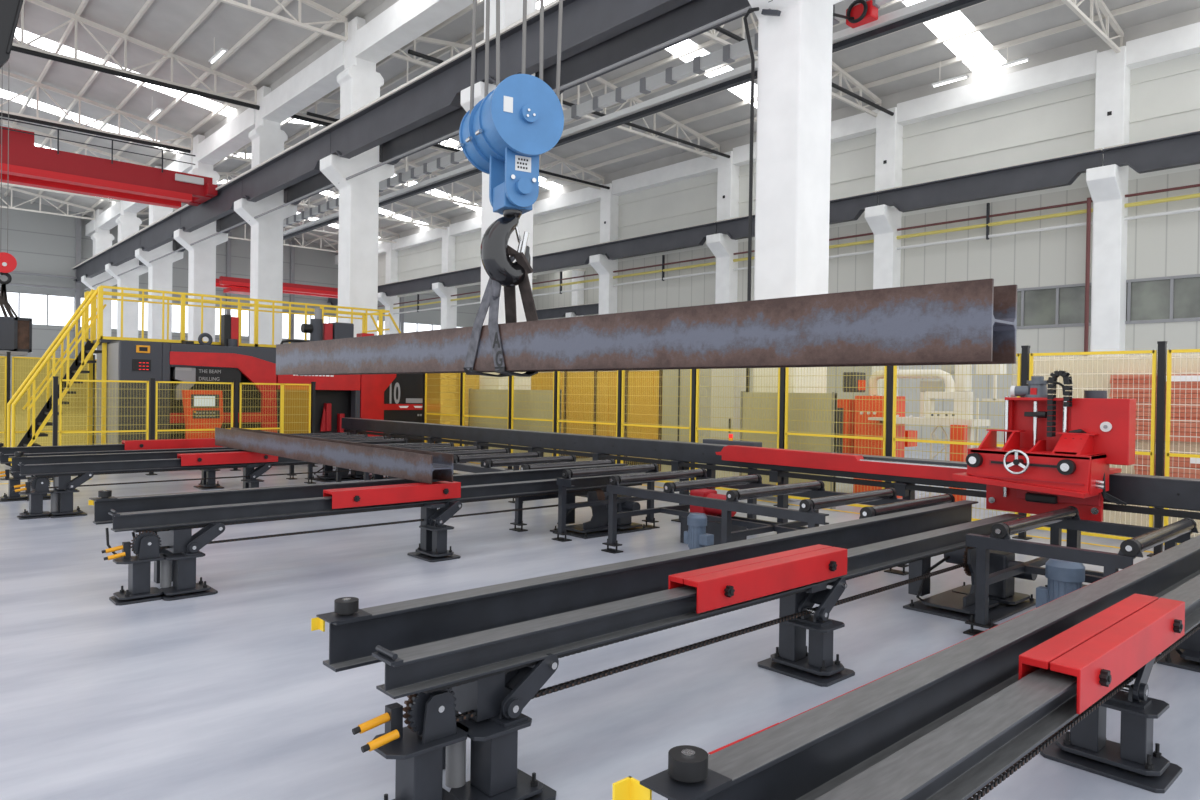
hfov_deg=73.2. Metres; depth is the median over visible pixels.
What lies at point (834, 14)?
power cable
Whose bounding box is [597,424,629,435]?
crate
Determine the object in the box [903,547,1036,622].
unit
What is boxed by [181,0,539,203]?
roof purlin
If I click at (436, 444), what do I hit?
roller
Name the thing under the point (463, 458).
roller
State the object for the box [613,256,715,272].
pipe
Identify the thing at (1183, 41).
beam
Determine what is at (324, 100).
roof truss
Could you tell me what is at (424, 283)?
girder
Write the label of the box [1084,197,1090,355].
downpipe
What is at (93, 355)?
fence post
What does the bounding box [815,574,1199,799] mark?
beam
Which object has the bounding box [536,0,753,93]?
girder
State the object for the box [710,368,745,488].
locker
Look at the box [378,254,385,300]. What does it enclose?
wall
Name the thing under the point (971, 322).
steel beam
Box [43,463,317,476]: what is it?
chain
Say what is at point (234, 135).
beam
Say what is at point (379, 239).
roof truss
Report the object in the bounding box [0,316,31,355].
block
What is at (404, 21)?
beam
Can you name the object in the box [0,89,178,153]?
window
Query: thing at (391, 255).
wall column
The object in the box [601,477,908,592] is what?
conveyor
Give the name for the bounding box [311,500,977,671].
beam
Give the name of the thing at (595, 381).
curtain
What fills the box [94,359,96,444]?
mesh fence
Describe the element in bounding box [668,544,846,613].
cover
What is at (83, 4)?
roof purlin
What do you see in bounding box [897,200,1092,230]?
pipe
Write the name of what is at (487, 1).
rope
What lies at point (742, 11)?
conduit
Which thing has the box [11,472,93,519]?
support
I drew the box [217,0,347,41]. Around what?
roof truss
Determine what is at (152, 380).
fence post
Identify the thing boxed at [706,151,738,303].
wall column
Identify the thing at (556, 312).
girder
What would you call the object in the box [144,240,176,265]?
girder
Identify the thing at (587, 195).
beam
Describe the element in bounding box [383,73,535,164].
girder
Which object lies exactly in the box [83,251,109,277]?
girder
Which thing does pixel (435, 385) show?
mesh fence
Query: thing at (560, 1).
rope
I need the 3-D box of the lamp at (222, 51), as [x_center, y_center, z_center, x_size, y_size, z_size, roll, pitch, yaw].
[-14.726,-13.661,31.135,0.220,0.935,1.600,0,1,-42]
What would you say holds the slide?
on the beam at (1132, 489)
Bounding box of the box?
[846,0,877,27]
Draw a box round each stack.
[1110,374,1199,441]
[1134,454,1199,478]
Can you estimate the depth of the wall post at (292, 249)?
76.32 m
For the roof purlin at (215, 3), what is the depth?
35.34 m
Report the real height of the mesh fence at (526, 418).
2.500 m
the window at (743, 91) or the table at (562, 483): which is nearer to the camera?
the table at (562, 483)
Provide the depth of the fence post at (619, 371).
17.77 m
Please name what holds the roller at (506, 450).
on the table at (518, 502)
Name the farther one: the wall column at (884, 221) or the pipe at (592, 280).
the pipe at (592, 280)
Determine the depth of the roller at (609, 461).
12.07 m
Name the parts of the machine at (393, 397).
panel, display frame, corner post, dark panel, pump motor, clamp arm, clamp arm, post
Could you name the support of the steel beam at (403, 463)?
on the beam at (103, 503)
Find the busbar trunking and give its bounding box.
[283,0,893,227]
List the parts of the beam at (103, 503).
stop plate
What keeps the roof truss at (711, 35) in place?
on the wall column at (884, 221)
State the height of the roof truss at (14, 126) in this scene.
2.290 m
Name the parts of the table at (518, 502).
leg, rail, leg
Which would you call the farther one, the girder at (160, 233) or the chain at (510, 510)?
the girder at (160, 233)
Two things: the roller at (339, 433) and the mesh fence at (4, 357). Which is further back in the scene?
the mesh fence at (4, 357)
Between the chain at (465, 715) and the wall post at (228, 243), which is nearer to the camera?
the chain at (465, 715)
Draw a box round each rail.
[6,282,76,290]
[10,271,76,278]
[283,0,956,235]
[283,0,985,239]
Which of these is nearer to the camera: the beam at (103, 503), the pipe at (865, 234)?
the beam at (103, 503)
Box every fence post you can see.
[6,352,10,446]
[50,376,57,479]
[92,355,94,444]
[145,378,156,474]
[230,380,240,470]
[311,382,317,466]
[422,373,424,442]
[459,373,465,462]
[506,376,512,469]
[553,371,557,455]
[617,370,621,463]
[689,369,695,493]
[773,368,788,505]
[885,366,893,488]
[1012,345,1031,539]
[1147,341,1166,556]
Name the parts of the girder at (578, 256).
rail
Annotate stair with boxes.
[5,287,106,466]
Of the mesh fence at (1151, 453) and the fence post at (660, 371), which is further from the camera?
the fence post at (660, 371)
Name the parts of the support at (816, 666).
tall post, plate, link arm, foot plate, plate, bearer plate, short post, link arm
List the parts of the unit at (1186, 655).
plate, post, foot plate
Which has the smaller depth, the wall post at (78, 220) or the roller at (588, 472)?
the roller at (588, 472)
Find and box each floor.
[0,409,1199,799]
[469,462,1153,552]
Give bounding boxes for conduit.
[84,0,772,289]
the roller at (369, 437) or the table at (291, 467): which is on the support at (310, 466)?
the roller at (369, 437)
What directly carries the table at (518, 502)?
on the floor at (228, 694)
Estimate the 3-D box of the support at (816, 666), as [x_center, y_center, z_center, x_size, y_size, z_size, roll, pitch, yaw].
[1.472,1.641,6.000,0.511,0.661,0.790,0,1,-42]
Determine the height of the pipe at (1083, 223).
0.114 m
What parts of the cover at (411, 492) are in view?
clamp knob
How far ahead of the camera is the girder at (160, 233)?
46.18 m
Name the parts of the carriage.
guide rod, motor, plate, tower motor, plate, cable chain, guide rod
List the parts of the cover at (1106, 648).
clamp knob, clamp knob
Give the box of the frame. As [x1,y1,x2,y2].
[963,519,1191,635]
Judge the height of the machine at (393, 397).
4.300 m
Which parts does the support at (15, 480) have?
plate, post, foot plate, plate, bearing plate, plate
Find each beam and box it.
[0,443,124,453]
[0,447,233,463]
[8,443,429,472]
[18,457,311,476]
[85,219,94,236]
[88,463,627,524]
[97,201,120,229]
[108,472,646,532]
[123,201,148,212]
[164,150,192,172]
[197,108,254,164]
[215,427,453,483]
[262,41,344,122]
[276,278,1016,375]
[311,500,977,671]
[335,242,388,264]
[342,418,1199,586]
[355,0,472,62]
[372,513,1024,698]
[392,227,444,250]
[449,216,481,236]
[533,184,604,216]
[612,153,717,195]
[612,535,1199,799]
[732,109,879,165]
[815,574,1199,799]
[897,50,1098,125]
[1126,22,1199,69]
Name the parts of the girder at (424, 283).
rail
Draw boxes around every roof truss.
[0,69,192,150]
[0,182,119,201]
[0,184,94,219]
[2,120,151,166]
[12,0,256,104]
[137,212,337,252]
[173,205,398,242]
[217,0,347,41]
[217,172,450,229]
[226,142,481,207]
[295,98,603,189]
[389,36,719,158]
[700,13,881,116]
[1061,0,1123,52]
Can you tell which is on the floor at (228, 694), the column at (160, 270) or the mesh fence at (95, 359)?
the column at (160, 270)
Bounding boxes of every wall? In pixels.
[0,193,480,326]
[0,324,459,410]
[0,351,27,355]
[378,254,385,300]
[397,53,1199,296]
[464,370,658,435]
[532,267,598,319]
[617,169,1199,312]
[749,321,1199,447]
[1031,354,1199,537]
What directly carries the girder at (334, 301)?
on the wall column at (391, 255)
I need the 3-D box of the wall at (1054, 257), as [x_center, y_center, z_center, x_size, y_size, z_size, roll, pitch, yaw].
[13.136,-6.474,37.240,0.100,3.700,35.700,0,1,-42]
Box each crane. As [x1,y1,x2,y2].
[0,117,217,208]
[216,276,337,297]
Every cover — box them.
[122,438,222,449]
[177,451,277,465]
[323,481,460,508]
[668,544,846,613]
[1018,593,1184,713]
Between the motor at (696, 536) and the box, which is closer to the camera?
the motor at (696, 536)
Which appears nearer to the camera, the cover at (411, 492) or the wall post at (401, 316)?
the cover at (411, 492)
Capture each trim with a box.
[72,0,563,268]
[91,0,398,220]
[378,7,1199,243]
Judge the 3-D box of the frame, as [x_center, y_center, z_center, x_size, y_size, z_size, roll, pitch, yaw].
[4.198,1.582,7.053,1.880,0.840,1.230,0,1,-42]
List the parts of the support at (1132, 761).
tall post, plate, foot plate, plate, short post, link arm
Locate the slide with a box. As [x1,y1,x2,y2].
[715,445,972,482]
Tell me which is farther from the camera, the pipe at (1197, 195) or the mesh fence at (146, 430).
the pipe at (1197, 195)
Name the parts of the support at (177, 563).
plate, foot plate, plate, post, bearing plate, tall post, round post, web plate, plate, post, foot plate, plate, link arm, link arm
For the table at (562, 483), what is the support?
on the floor at (228, 694)
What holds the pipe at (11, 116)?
attached to the roof truss at (6, 73)
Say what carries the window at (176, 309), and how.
in the wall at (43, 336)
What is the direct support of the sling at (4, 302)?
hanging from the hook block at (8, 263)
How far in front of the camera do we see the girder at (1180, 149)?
28.29 m
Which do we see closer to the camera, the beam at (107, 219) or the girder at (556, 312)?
the beam at (107, 219)
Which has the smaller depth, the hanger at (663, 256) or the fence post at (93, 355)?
the fence post at (93, 355)
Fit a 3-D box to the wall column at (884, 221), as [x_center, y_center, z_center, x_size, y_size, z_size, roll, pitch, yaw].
[12.807,-5.623,36.519,1.750,15.000,0.950,0,1,-42]
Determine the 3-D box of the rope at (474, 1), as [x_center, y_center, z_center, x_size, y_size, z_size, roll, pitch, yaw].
[-1.056,-6.454,7.369,0.197,8.050,0.036,0,1,-42]
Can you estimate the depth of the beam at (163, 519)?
8.63 m
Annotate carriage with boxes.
[952,370,1135,521]
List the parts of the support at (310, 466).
leg, leg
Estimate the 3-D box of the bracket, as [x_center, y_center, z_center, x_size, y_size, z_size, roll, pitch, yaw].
[3.334,-7.436,15.535,0.212,0.253,0.438,0,1,-35]
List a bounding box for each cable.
[743,7,758,391]
[833,13,853,19]
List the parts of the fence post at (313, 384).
post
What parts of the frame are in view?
leg, rail, leg, leg, rail, leg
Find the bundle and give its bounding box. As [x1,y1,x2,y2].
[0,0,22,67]
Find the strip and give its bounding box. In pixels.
[708,553,1158,755]
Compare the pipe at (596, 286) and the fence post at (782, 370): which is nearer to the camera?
the fence post at (782, 370)
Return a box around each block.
[0,252,16,283]
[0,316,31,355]
[457,74,563,286]
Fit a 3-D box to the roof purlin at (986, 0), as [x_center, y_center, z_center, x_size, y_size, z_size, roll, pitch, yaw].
[-2.585,-14.803,47.027,0.100,0.190,79.500,0,1,-42]
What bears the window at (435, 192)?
attached to the ceiling
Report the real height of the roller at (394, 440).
0.123 m
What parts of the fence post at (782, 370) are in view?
post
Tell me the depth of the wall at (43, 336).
63.58 m
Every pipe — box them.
[0,112,190,152]
[11,45,331,125]
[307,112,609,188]
[393,297,439,304]
[393,301,440,308]
[393,307,440,313]
[408,49,729,157]
[450,295,479,300]
[450,302,479,306]
[451,291,480,295]
[532,273,598,284]
[532,278,598,289]
[533,286,598,296]
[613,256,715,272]
[613,262,715,278]
[613,271,715,285]
[714,27,893,115]
[733,239,873,261]
[733,250,873,270]
[734,232,873,254]
[896,208,1092,238]
[896,221,1092,249]
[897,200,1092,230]
[1124,193,1199,207]
[1124,207,1199,219]
[1125,184,1199,197]
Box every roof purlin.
[4,0,153,196]
[12,0,88,127]
[31,0,219,203]
[56,0,292,209]
[81,0,365,216]
[137,0,483,214]
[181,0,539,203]
[283,0,904,228]
[291,0,988,237]
[297,21,757,209]
[307,0,1076,242]
[324,0,1167,247]
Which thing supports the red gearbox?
on the floor at (228, 694)
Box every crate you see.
[561,431,590,458]
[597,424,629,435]
[613,435,646,464]
[645,430,657,463]
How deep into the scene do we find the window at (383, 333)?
83.01 m
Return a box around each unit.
[550,489,650,538]
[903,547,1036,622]
[1157,629,1199,672]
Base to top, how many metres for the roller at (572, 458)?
0.123 m
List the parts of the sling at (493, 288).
leg, leg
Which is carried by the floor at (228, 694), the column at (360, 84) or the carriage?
the column at (360, 84)
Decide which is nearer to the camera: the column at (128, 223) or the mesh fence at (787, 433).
the mesh fence at (787, 433)
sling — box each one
[0,284,17,316]
[463,251,517,376]
[488,232,537,376]
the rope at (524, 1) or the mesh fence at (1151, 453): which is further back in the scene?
the mesh fence at (1151, 453)
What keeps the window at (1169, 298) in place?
in the wall at (1058, 339)
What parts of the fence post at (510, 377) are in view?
post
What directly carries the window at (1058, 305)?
in the wall at (1058, 339)
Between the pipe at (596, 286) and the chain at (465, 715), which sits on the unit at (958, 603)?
the chain at (465, 715)
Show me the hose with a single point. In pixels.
(107, 530)
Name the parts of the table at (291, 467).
leg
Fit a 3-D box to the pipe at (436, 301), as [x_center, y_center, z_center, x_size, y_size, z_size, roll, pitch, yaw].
[-15.296,-7.993,67.892,0.150,0.143,8.450,0,1,-42]
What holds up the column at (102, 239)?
on the floor at (228, 694)
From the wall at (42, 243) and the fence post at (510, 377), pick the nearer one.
the fence post at (510, 377)
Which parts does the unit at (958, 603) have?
post, motor, foot plate, curved plate, plate, foot plate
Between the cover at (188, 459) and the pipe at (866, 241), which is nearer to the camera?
the cover at (188, 459)
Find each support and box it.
[0,466,52,501]
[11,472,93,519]
[102,521,224,605]
[194,469,223,489]
[241,463,271,487]
[352,653,558,799]
[407,500,461,561]
[758,578,854,686]
[1040,653,1181,792]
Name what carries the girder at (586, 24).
on the column at (794, 75)
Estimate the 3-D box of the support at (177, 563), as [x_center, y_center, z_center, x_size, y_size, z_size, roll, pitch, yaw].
[-4.310,1.541,7.902,1.022,0.660,0.927,0,1,-42]
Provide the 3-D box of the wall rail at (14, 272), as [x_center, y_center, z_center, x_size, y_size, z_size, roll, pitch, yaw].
[-49.361,-9.800,57.641,20.500,0.200,0.200,0,1,-42]
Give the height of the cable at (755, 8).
9.265 m
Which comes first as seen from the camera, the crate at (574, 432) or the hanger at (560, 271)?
the crate at (574, 432)
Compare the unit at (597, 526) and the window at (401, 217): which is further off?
the window at (401, 217)
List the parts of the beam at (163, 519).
plate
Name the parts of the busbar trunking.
drop rod, drop rod, drop rod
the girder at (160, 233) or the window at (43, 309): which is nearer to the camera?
the girder at (160, 233)
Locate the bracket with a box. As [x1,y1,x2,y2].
[761,9,780,15]
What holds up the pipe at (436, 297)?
attached to the wall column at (391, 255)
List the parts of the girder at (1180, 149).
rail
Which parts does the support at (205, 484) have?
tall post, foot plate, plate, short post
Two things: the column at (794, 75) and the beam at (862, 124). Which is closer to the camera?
the column at (794, 75)
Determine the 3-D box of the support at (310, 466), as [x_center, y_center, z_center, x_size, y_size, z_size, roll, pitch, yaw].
[-5.056,1.362,17.221,1.880,0.840,1.670,0,1,-42]
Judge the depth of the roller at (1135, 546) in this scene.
6.37 m
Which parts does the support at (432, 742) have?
post, plate, foot plate, bearing plate, tall post, round post, web plate, post, plate, foot plate, link arm, link arm, plate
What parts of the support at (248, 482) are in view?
tall post, plate, short post, link arm, link arm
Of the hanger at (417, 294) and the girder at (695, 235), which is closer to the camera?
the girder at (695, 235)
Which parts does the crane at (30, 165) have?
handrail, capacity plate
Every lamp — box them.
[147,97,162,119]
[208,37,227,63]
[932,61,968,86]
[1001,42,1028,67]
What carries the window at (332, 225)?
attached to the ceiling
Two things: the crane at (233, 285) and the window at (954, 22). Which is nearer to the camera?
the window at (954, 22)
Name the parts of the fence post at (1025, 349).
post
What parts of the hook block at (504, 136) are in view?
plate, plate, rating plate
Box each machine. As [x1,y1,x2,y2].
[96,309,440,444]
[837,372,905,497]
[869,364,1005,496]
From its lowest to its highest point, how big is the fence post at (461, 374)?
2.770 m
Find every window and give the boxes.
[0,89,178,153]
[0,292,74,326]
[15,27,235,115]
[80,298,147,330]
[172,305,225,334]
[231,309,288,338]
[234,153,251,158]
[290,119,322,125]
[294,314,335,339]
[297,212,379,237]
[320,191,426,225]
[377,321,384,334]
[393,174,481,209]
[404,323,440,332]
[438,139,561,189]
[536,0,553,8]
[666,39,756,107]
[903,0,1005,70]
[1017,283,1091,328]
[1125,274,1199,323]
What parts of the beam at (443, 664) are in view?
plate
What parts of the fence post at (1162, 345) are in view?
post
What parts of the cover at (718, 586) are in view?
clamp knob, clamp knob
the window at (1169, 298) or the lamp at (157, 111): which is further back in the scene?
the lamp at (157, 111)
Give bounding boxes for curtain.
[563,371,574,455]
[593,370,624,434]
[624,370,639,465]
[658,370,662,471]
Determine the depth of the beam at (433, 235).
67.53 m
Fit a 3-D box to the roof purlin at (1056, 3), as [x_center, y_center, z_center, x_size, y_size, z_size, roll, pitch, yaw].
[-1.346,-14.556,48.160,0.100,0.190,79.500,0,1,-42]
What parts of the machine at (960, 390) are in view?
window panel, leg, pipe frame, pipe post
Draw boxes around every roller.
[292,432,349,435]
[308,434,367,437]
[325,436,386,439]
[341,438,407,443]
[382,443,453,447]
[407,445,480,451]
[438,448,508,455]
[453,452,540,463]
[483,455,575,467]
[520,459,614,469]
[562,463,657,478]
[609,468,706,485]
[663,474,761,492]
[726,480,824,501]
[799,488,896,511]
[859,493,954,518]
[990,506,1079,538]
[1118,518,1198,557]
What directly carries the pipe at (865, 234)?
attached to the wall column at (722, 246)
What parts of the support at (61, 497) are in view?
plate, foot plate, plate, post, bearing plate, round post, tall post, web plate, post, plate, foot plate, plate, link arm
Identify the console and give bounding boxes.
[181,390,223,438]
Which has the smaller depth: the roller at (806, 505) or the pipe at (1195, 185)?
the roller at (806, 505)
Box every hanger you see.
[417,294,418,311]
[560,271,561,293]
[662,255,664,280]
[986,203,989,239]
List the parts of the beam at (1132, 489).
leg, leg, rack rail, leg, leg, leg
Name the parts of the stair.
rail, rail, post, post, post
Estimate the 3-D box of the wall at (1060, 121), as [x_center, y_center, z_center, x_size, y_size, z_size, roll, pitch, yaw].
[3.682,-10.649,47.613,0.160,4.200,63.900,0,1,-42]
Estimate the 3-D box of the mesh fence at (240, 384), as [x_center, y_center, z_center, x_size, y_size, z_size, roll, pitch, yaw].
[-8.384,0.576,19.969,1.030,1.990,0.040,0,1,-42]
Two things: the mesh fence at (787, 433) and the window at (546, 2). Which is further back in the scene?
the window at (546, 2)
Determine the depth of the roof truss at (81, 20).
33.00 m
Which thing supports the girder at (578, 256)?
on the wall column at (609, 208)
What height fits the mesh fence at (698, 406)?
2.500 m
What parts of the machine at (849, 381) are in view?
open frame, orange knob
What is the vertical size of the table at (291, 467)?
0.840 m
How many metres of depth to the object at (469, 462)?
11.84 m
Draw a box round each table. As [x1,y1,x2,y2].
[286,465,334,479]
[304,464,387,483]
[364,463,606,531]
[552,472,659,541]
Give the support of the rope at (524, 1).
hanging from the crane
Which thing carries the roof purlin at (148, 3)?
attached to the ceiling
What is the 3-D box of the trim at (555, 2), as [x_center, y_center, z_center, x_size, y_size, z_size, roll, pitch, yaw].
[-15.889,-9.909,35.699,0.062,0.085,78.500,0,1,-42]
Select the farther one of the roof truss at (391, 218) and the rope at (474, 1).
the roof truss at (391, 218)
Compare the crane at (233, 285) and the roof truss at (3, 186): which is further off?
the crane at (233, 285)
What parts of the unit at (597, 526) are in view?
post, foot plate, curved plate, plate, foot plate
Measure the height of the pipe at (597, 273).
0.095 m
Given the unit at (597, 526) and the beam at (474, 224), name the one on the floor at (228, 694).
the unit at (597, 526)
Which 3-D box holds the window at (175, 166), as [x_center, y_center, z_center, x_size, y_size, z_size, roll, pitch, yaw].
[-24.494,-13.302,47.099,0.850,0.900,7.450,0,1,-42]
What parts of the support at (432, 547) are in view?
tall post, bearer plate, plate, foot plate, plate, short post, link arm, link arm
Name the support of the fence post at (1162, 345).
on the floor at (228, 694)
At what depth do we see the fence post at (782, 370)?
14.62 m
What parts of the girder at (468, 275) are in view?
rail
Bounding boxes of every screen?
[468,389,561,456]
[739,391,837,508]
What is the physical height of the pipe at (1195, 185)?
0.095 m
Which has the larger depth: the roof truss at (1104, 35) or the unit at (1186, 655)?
the roof truss at (1104, 35)
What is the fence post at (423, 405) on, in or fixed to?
on the floor at (228, 694)
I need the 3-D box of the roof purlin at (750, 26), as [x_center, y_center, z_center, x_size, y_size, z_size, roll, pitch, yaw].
[-5.063,-15.296,44.761,0.100,0.190,79.500,0,1,-42]
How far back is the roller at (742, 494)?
9.27 m
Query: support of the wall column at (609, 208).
on the floor at (228, 694)
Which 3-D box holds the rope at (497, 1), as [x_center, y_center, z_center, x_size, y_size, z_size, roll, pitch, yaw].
[-0.902,-6.532,7.138,0.164,7.884,0.036,0,1,-42]
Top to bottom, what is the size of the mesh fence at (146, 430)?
1.990 m
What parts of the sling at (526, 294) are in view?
leg, leg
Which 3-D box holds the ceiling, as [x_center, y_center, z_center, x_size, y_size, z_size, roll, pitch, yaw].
[-14.688,-15.073,36.006,43.200,1.652,79.500,0,1,-42]
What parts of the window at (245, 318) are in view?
frame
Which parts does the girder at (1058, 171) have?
rail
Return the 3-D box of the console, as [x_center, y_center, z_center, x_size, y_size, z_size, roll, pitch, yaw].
[-9.821,0.725,19.950,0.899,1.930,0.400,0,1,-42]
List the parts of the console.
screen frame, button panel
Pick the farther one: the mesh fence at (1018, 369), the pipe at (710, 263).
the pipe at (710, 263)
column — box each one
[81,209,116,411]
[105,200,147,337]
[135,166,182,339]
[174,134,227,341]
[234,86,296,344]
[320,17,393,336]
[378,242,398,333]
[432,227,456,415]
[461,0,535,389]
[566,270,583,317]
[589,183,618,314]
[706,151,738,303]
[748,0,843,500]
[865,107,902,395]
[1086,46,1130,355]
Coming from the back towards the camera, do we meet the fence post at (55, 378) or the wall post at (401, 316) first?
the wall post at (401, 316)
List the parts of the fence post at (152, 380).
post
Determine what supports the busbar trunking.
hanging from the roof truss at (1104, 35)
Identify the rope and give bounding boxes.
[0,66,2,252]
[7,78,8,252]
[470,0,476,112]
[484,0,489,97]
[496,0,499,86]
[522,0,526,73]
[539,0,543,79]
[556,0,562,98]
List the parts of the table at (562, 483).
leg, rail, leg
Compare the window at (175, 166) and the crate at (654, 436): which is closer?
the crate at (654, 436)
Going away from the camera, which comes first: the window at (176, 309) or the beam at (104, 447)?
the beam at (104, 447)
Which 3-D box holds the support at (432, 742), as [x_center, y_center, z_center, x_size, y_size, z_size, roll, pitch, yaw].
[-0.744,1.625,3.983,1.022,0.660,0.745,0,1,-42]
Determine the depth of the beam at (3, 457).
14.84 m
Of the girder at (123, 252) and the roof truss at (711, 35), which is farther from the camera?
the girder at (123, 252)
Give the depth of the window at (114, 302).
68.03 m
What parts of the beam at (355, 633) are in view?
stop plate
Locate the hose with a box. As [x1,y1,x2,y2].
[106,528,116,553]
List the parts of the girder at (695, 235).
rail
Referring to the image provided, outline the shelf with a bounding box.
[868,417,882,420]
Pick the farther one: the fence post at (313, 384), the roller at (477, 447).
the fence post at (313, 384)
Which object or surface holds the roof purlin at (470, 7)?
on the roof truss
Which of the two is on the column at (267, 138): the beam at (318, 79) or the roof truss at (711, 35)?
the beam at (318, 79)
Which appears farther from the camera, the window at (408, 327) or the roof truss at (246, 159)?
the window at (408, 327)
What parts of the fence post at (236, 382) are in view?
post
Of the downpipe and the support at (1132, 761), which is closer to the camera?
the support at (1132, 761)
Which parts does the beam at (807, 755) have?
stop plate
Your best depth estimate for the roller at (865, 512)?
8.04 m
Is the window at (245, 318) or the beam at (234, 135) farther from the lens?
the window at (245, 318)
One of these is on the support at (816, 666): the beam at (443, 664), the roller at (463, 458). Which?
the beam at (443, 664)
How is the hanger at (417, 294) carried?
attached to the pipe at (436, 301)
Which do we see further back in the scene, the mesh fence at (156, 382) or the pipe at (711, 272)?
the pipe at (711, 272)
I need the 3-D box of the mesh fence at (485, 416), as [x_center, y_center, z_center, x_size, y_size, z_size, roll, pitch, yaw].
[-3.080,0.363,21.682,0.040,2.500,2.180,0,1,-42]
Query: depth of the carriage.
8.15 m
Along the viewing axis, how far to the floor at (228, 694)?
5.89 m
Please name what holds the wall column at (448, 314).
on the floor at (228, 694)
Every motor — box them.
[684,513,713,549]
[1036,559,1084,607]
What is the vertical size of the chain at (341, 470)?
0.020 m
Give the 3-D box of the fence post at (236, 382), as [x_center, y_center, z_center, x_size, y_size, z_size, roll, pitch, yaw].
[-8.825,0.613,19.569,0.200,2.190,0.200,0,1,-42]
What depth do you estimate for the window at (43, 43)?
36.43 m
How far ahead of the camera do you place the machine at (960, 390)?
15.09 m
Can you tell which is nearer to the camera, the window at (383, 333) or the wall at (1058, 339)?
the wall at (1058, 339)
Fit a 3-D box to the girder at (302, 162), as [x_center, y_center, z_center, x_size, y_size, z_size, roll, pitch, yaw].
[-12.887,-9.291,32.766,0.420,1.305,9.260,0,1,-42]
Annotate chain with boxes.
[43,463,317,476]
[49,470,356,487]
[152,490,593,531]
[160,501,587,548]
[442,547,966,689]
[455,562,967,721]
[967,624,1199,799]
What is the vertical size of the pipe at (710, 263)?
0.143 m
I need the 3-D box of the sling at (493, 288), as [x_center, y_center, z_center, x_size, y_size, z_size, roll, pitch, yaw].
[-0.922,-0.770,7.393,0.412,1.116,0.629,0,1,-42]
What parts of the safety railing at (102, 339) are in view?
support leg, rail, rail, rail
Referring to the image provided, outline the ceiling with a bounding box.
[0,0,1199,248]
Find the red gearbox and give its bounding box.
[680,489,746,546]
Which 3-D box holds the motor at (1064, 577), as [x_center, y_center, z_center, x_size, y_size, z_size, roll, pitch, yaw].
[4.080,1.673,6.660,0.885,0.660,0.481,1,1,32]
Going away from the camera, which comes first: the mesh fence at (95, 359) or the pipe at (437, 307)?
the mesh fence at (95, 359)
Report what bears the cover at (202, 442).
on the beam at (104, 447)
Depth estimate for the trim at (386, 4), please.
34.50 m
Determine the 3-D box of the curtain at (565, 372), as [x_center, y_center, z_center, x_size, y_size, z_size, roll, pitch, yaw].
[-0.592,0.446,23.242,0.080,2.700,1.318,0,1,-42]
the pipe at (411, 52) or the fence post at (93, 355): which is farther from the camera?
the pipe at (411, 52)
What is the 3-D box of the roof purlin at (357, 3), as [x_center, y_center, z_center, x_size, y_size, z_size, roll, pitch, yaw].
[-20.577,-14.374,41.817,0.100,0.190,63.000,0,1,-42]
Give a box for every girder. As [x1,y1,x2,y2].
[73,264,85,282]
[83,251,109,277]
[107,234,140,265]
[138,212,179,250]
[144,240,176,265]
[177,179,241,231]
[177,219,220,251]
[220,187,287,232]
[239,131,330,201]
[288,144,382,204]
[326,52,476,158]
[328,285,381,305]
[380,274,438,296]
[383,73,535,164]
[437,266,480,286]
[474,0,691,83]
[532,244,597,272]
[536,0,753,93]
[536,306,570,319]
[569,303,598,315]
[596,221,716,259]
[715,191,877,239]
[876,148,1103,211]
[1102,129,1199,173]
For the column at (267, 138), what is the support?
on the floor at (228, 694)
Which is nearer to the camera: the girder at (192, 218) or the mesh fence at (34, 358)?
the mesh fence at (34, 358)
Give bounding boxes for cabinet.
[661,369,710,471]
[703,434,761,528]
[905,430,916,446]
[949,425,967,501]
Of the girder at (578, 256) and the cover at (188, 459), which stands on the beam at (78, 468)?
the cover at (188, 459)
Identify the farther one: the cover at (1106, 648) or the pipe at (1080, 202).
the pipe at (1080, 202)
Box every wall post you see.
[74,212,80,410]
[225,232,231,314]
[289,240,294,342]
[399,297,403,332]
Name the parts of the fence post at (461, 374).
post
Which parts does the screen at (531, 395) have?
leg, leg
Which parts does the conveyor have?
leg, rail, leg, rail, leg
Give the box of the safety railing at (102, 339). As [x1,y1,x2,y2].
[84,285,400,444]
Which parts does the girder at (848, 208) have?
rail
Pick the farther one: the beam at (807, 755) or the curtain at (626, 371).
the curtain at (626, 371)
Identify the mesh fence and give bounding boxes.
[0,356,6,446]
[12,357,87,444]
[59,379,148,445]
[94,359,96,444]
[155,381,233,439]
[239,383,282,432]
[282,383,310,432]
[424,373,459,442]
[462,372,508,448]
[511,371,553,456]
[556,370,617,463]
[621,369,691,482]
[695,368,779,496]
[784,366,886,506]
[892,353,1021,520]
[1026,350,1156,539]
[1163,349,1199,544]

